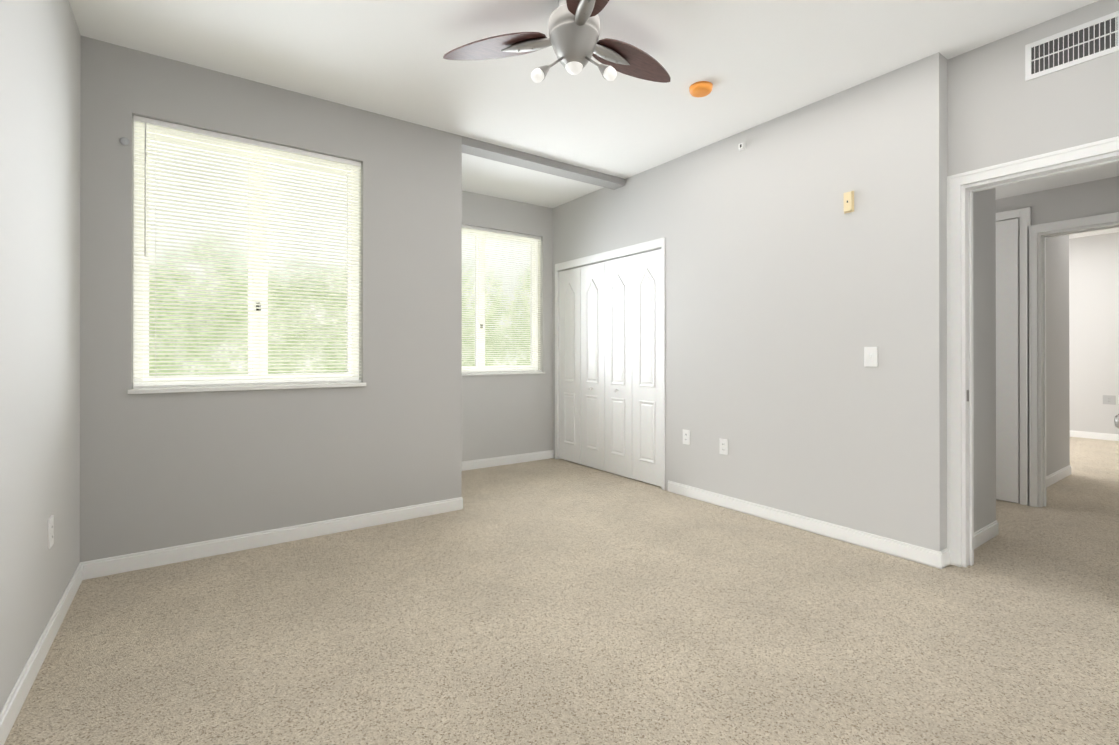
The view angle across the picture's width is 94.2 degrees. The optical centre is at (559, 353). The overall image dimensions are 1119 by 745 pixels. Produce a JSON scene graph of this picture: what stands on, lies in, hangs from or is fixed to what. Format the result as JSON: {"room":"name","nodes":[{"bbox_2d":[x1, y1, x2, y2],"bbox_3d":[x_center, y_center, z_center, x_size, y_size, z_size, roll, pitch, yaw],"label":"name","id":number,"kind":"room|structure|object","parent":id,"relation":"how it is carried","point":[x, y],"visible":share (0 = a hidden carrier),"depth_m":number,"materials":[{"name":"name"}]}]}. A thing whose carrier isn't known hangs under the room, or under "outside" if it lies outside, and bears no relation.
{"room":"empty bedroom","nodes":[
{"label":"empty bedroom","id":0,"kind":"room"},
{"bbox_2d":[0,0,80,711],"bbox_3d":[-1.382,-0.237,1.037,0.150,2.745,4.180,0,0,-35],"label":"wall","id":1,"kind":"structure","parent":0,"point":[40,59],"depth_m":1.89,"materials":[{"name":"grey paint"}]},
{"bbox_2d":[0,561,87,744],"bbox_3d":[-1.310,1.091,1.074,0.013,0.090,3.800,0,0,-35],"label":"baseboard","id":2,"kind":"structure","parent":1,"relation":"attached to","point":[16,699],"depth_m":1.85,"materials":[{"name":"white wood"}]},
{"bbox_2d":[48,515,53,548],"bbox_3d":[-2.013,0.705,2.060,0.008,0.116,0.072,0,0,-35],"label":"electrical outlet","id":3,"kind":"object","parent":1,"relation":"attached to","point":[50,531],"visible":0.96,"depth_m":2.05,"materials":[{"name":"white plastic"}]},
{"bbox_2d":[80,36,461,561],"bbox_3d":[-1.625,-0.232,3.305,2.080,2.745,0.200,0,0,-35],"label":"wall","id":4,"kind":"structure","parent":0,"point":[161,470],"depth_m":3.11,"materials":[{"name":"grey paint"}]},
{"bbox_2d":[120,137,129,144],"bbox_3d":[-2.273,-1.111,2.719,0.040,0.040,0.009,0,0,-35],"label":"sensor","id":5,"kind":"object","parent":4,"relation":"attached to","point":[124,141],"visible":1,"depth_m":2.72,"materials":[{"name":"grey plastic"}]},
{"bbox_2d":[134,125,358,387],"bbox_3d":[-1.846,-0.540,3.185,1.176,1.456,0.072,0,0,-35],"label":"window","id":6,"kind":"structure","parent":4,"relation":"in","point":[218,381],"depth_m":3.16,"materials":[{"name":"plastic"}]},
{"bbox_2d":[133,115,360,387],"bbox_3d":[-1.790,-0.542,3.106,1.168,1.451,0.044,0,0,-35],"label":"window blinds","id":7,"kind":"object","parent":6,"relation":"attached to","point":[206,134],"visible":0.94,"depth_m":3.06,"materials":[{"name":"white plastic"}]},
{"bbox_2d":[127,382,365,393],"bbox_3d":[-1.794,0.200,3.110,1.210,0.023,0.122,0,0,-35],"label":"sill","id":8,"kind":"structure","parent":4,"relation":"attached to","point":[225,388],"depth_m":3.00,"materials":[{"name":"stone"}]},
{"bbox_2d":[88,497,462,578],"bbox_3d":[-1.548,1.095,3.229,2.063,0.090,0.016,0,0,-35],"label":"baseboard","id":9,"kind":"structure","parent":4,"relation":"attached to","point":[208,548],"depth_m":3.06,"materials":[{"name":"white wood"}]},
{"bbox_2d":[462,190,552,461],"bbox_3d":[-0.424,-0.228,5.594,2.530,2.745,0.200,0,0,-35],"label":"wall","id":10,"kind":"structure","parent":0,"point":[505,415],"depth_m":5.44,"materials":[{"name":"grey paint"}]},
{"bbox_2d":[462,228,537,372],"bbox_3d":[-0.814,-0.541,5.353,1.371,1.466,0.072,0,0,-35],"label":"window","id":11,"kind":"structure","parent":10,"relation":"in","point":[481,366],"depth_m":5.37,"materials":[{"name":"plastic"}]},
{"bbox_2d":[462,225,540,372],"bbox_3d":[-0.757,-0.542,5.274,1.363,1.461,0.044,0,0,-35],"label":"blinds","id":12,"kind":"object","parent":11,"relation":"attached to","point":[501,233],"visible":0.65,"depth_m":5.40,"materials":[{"name":"white plastic"}]},
{"bbox_2d":[462,371,544,375],"bbox_3d":[-0.761,0.205,5.279,1.405,0.023,0.122,0,0,-35],"label":"sill","id":13,"kind":"structure","parent":10,"relation":"attached to","point":[495,373],"depth_m":5.36,"materials":[{"name":"stone"}]},
{"bbox_2d":[462,450,552,470],"bbox_3d":[-0.731,1.099,5.238,1.620,0.090,0.020,0,0,-35],"label":"baseboard","id":14,"kind":"structure","parent":10,"relation":"attached to","point":[527,457],"depth_m":5.37,"materials":[{"name":"white wood"}]},
{"bbox_2d":[4,437,1118,744],"bbox_3d":[3.051,1.191,3.877,10.670,0.100,7.020,0,0,-35],"label":"floor","id":15,"kind":"structure","parent":0,"point":[552,601],"depth_m":2.11,"materials":[{"name":"carpet"}]},
{"bbox_2d":[69,0,1118,238],"bbox_3d":[3.051,-1.679,3.882,10.670,0.150,7.020,0,0,-35],"label":"ceiling","id":16,"kind":"structure","parent":0,"point":[756,62],"depth_m":2.82,"materials":[{"name":"white paint"}]},
{"bbox_2d":[462,136,624,189],"bbox_3d":[-0.103,-1.573,4.359,1.620,0.060,0.150,0,0,-35],"label":"beam","id":17,"kind":"structure","parent":16,"relation":"attached to","point":[478,148],"depth_m":4.26,"materials":[{"name":"grey paint"}]},
{"bbox_2d":[443,0,670,82],"bbox_3d":[0.194,-1.401,2.415,1.085,0.411,1.140,0,0,-35],"label":"ceiling fan","id":18,"kind":"object","parent":16,"relation":"hanging from","point":[574,34],"visible":1,"depth_m":2.38,"materials":[{"name":"brown wood"}]},
{"bbox_2d":[689,81,712,96],"bbox_3d":[0.851,-1.585,3.130,0.136,0.040,0.136,0,0,-35],"label":"smoke detector","id":19,"kind":"object","parent":16,"relation":"attached to","point":[700,89],"visible":1,"depth_m":3.09,"materials":[{"name":"orange plastic"}]},
{"bbox_2d":[553,52,947,550],"bbox_3d":[1.020,-0.230,4.277,0.120,2.745,3.620,0,0,-35],"label":"wall","id":20,"kind":"structure","parent":0,"point":[792,290],"depth_m":3.33,"materials":[{"name":"grey paint"}]},
{"bbox_2d":[559,249,660,486],"bbox_3d":[0.432,0.120,5.024,0.073,2.023,1.522,0,0,-35],"label":"closet doors","id":21,"kind":"structure","parent":20,"relation":"in","point":[610,366],"depth_m":4.92,"materials":[{"name":"white wood"}]},
{"bbox_2d":[555,237,664,489],"bbox_3d":[0.442,0.084,5.031,0.070,2.120,1.604,0,0,-35],"label":"trim","id":22,"kind":"structure","parent":20,"relation":"attached to","point":[647,246],"depth_m":4.77,"materials":[{"name":"white wood"}]},
{"bbox_2d":[683,429,689,444],"bbox_3d":[1.016,0.667,4.171,0.008,0.116,0.072,0,0,-35],"label":"electrical outlet","id":23,"kind":"object","parent":20,"relation":"attached to","point":[686,436],"visible":1,"depth_m":4.17,"materials":[{"name":"white plastic"}]},
{"bbox_2d":[719,438,727,454],"bbox_3d":[1.224,0.691,3.879,0.008,0.116,0.072,0,0,-35],"label":"electrical outlet","id":24,"kind":"object","parent":20,"relation":"attached to","point":[723,446],"visible":1,"depth_m":3.88,"materials":[{"name":"white plastic"}]},
{"bbox_2d":[738,142,745,150],"bbox_3d":[1.312,-1.495,3.747,0.022,0.050,0.050,0,0,-35],"label":"sensor","id":25,"kind":"object","parent":20,"relation":"attached to","point":[741,146],"visible":1,"depth_m":3.73,"materials":[{"name":"white plastic"}]},
{"bbox_2d":[668,480,947,568],"bbox_3d":[1.464,1.096,3.538,0.016,0.090,1.933,0,0,-35],"label":"baseboard","id":26,"kind":"structure","parent":20,"relation":"attached to","point":[933,558],"depth_m":3.26,"materials":[{"name":"white wood"}]},
{"bbox_2d":[844,191,853,213],"bbox_3d":[1.742,-0.916,3.139,0.022,0.125,0.058,0,0,-35],"label":"thermostat","id":27,"kind":"object","parent":20,"relation":"attached to","point":[848,202],"visible":0.98,"depth_m":3.13,"materials":[{"name":"beige plastic"}]},
{"bbox_2d":[864,347,877,366],"bbox_3d":[1.815,0.017,3.038,0.018,0.116,0.072,0,0,-35],"label":"light switch","id":28,"kind":"object","parent":20,"relation":"attached to","point":[870,356],"visible":1,"depth_m":3.04,"materials":[{"name":"white plastic"}]},
{"bbox_2d":[973,188,995,531],"bbox_3d":[2.405,-0.233,3.114,0.790,2.745,0.120,0,0,-35],"label":"wall","id":29,"kind":"structure","parent":0,"point":[984,272],"depth_m":3.17,"materials":[{"name":"grey paint"}]},
{"bbox_2d":[974,520,998,548],"bbox_3d":[2.520,1.095,3.113,0.580,0.090,0.016,0,0,-35],"label":"baseboard","id":30,"kind":"structure","parent":29,"relation":"attached to","point":[986,533],"depth_m":3.15,"materials":[{"name":"white wood"}]},
{"bbox_2d":[948,0,1118,185],"bbox_3d":[2.610,-0.234,2.248,0.120,2.745,1.530,0,0,-35],"label":"wall","id":31,"kind":"structure","parent":0,"point":[1001,110],"depth_m":2.58,"materials":[{"name":"grey paint"}]},
{"bbox_2d":[947,136,1118,567],"bbox_3d":[2.425,0.088,2.507,0.160,2.102,0.892,0,0,-35],"label":"door frame","id":32,"kind":"structure","parent":31,"relation":"attached to","point":[960,452],"depth_m":2.79,"materials":[{"name":"white wood"}]},
{"bbox_2d":[1025,11,1118,80],"bbox_3d":[2.399,-1.436,2.435,0.010,0.176,0.335,0,0,-35],"label":"air vent","id":33,"kind":"object","parent":31,"relation":"in","point":[1088,41],"visible":1,"depth_m":2.43,"materials":[{"name":"white metal"}]},
{"bbox_2d":[996,176,1118,503],"bbox_3d":[3.534,-0.231,4.020,0.120,2.745,2.750,0,0,-35],"label":"wall","id":34,"kind":"structure","parent":0,"point":[1090,198],"depth_m":3.76,"materials":[{"name":"grey paint"}]},
{"bbox_2d":[996,207,1118,507],"bbox_3d":[3.588,0.021,3.936,0.169,2.242,1.814,0,0,-35],"label":"door frame","id":35,"kind":"structure","parent":34,"relation":"attached to","point":[1007,360],"depth_m":3.93,"materials":[{"name":"white wood"}]},
{"bbox_2d":[996,162,1118,199],"bbox_3d":[2.773,-1.259,3.556,1.660,0.100,2.870,0,0,-35],"label":"ceiling","id":36,"kind":"structure","parent":0,"point":[1079,177],"depth_m":3.65,"materials":[{"name":"white paint"}]},
{"bbox_2d":[1046,235,1069,475],"bbox_3d":[4.126,-0.230,4.508,1.410,2.745,0.120,0,0,-35],"label":"wall","id":37,"kind":"structure","parent":0,"point":[1057,371],"depth_m":4.60,"materials":[{"name":"grey paint"}]},
{"bbox_2d":[1046,465,1070,487],"bbox_3d":[4.220,1.098,4.493,1.550,0.090,0.016,0,0,-35],"label":"baseboard","id":38,"kind":"structure","parent":37,"relation":"attached to","point":[1064,472],"depth_m":4.66,"materials":[{"name":"white wood"}]},
{"bbox_2d":[1069,232,1118,433],"bbox_3d":[7.577,-0.226,6.616,0.120,2.745,6.000,0,0,-35],"label":"wall","id":39,"kind":"structure","parent":0,"point":[1093,319],"depth_m":7.02,"materials":[{"name":"grey paint"}]},
{"bbox_2d":[1070,430,1118,440],"bbox_3d":[7.523,1.102,6.575,0.013,0.090,6.000,0,0,-35],"label":"baseboard","id":40,"kind":"structure","parent":39,"relation":"attached to","point":[1081,434],"depth_m":7.01,"materials":[{"name":"white wood"}]},
{"bbox_2d":[1103,395,1115,404],"bbox_3d":[7.293,0.612,6.904,0.008,0.120,0.120,0,0,-35],"label":"outlet","id":41,"kind":"object","parent":39,"relation":"attached to","point":[1109,399],"visible":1,"depth_m":6.90,"materials":[{"name":"white plastic"}]},
{"bbox_2d":[1115,414,1118,428],"bbox_3d":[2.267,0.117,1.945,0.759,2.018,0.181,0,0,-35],"label":"door knob","id":42,"kind":"object","parent":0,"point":[1117,421],"depth_m":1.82,"materials":[{"name":"silver metal"}]},
{"label":"outside","id":43,"kind":"structure","parent":0,"visible":0},
{"bbox_2d":[149,140,530,375],"bbox_3d":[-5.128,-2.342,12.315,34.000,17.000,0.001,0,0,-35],"label":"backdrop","id":44,"kind":"structure","parent":43,"point":[489,342],"depth_m":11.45,"materials":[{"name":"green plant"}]}
]}

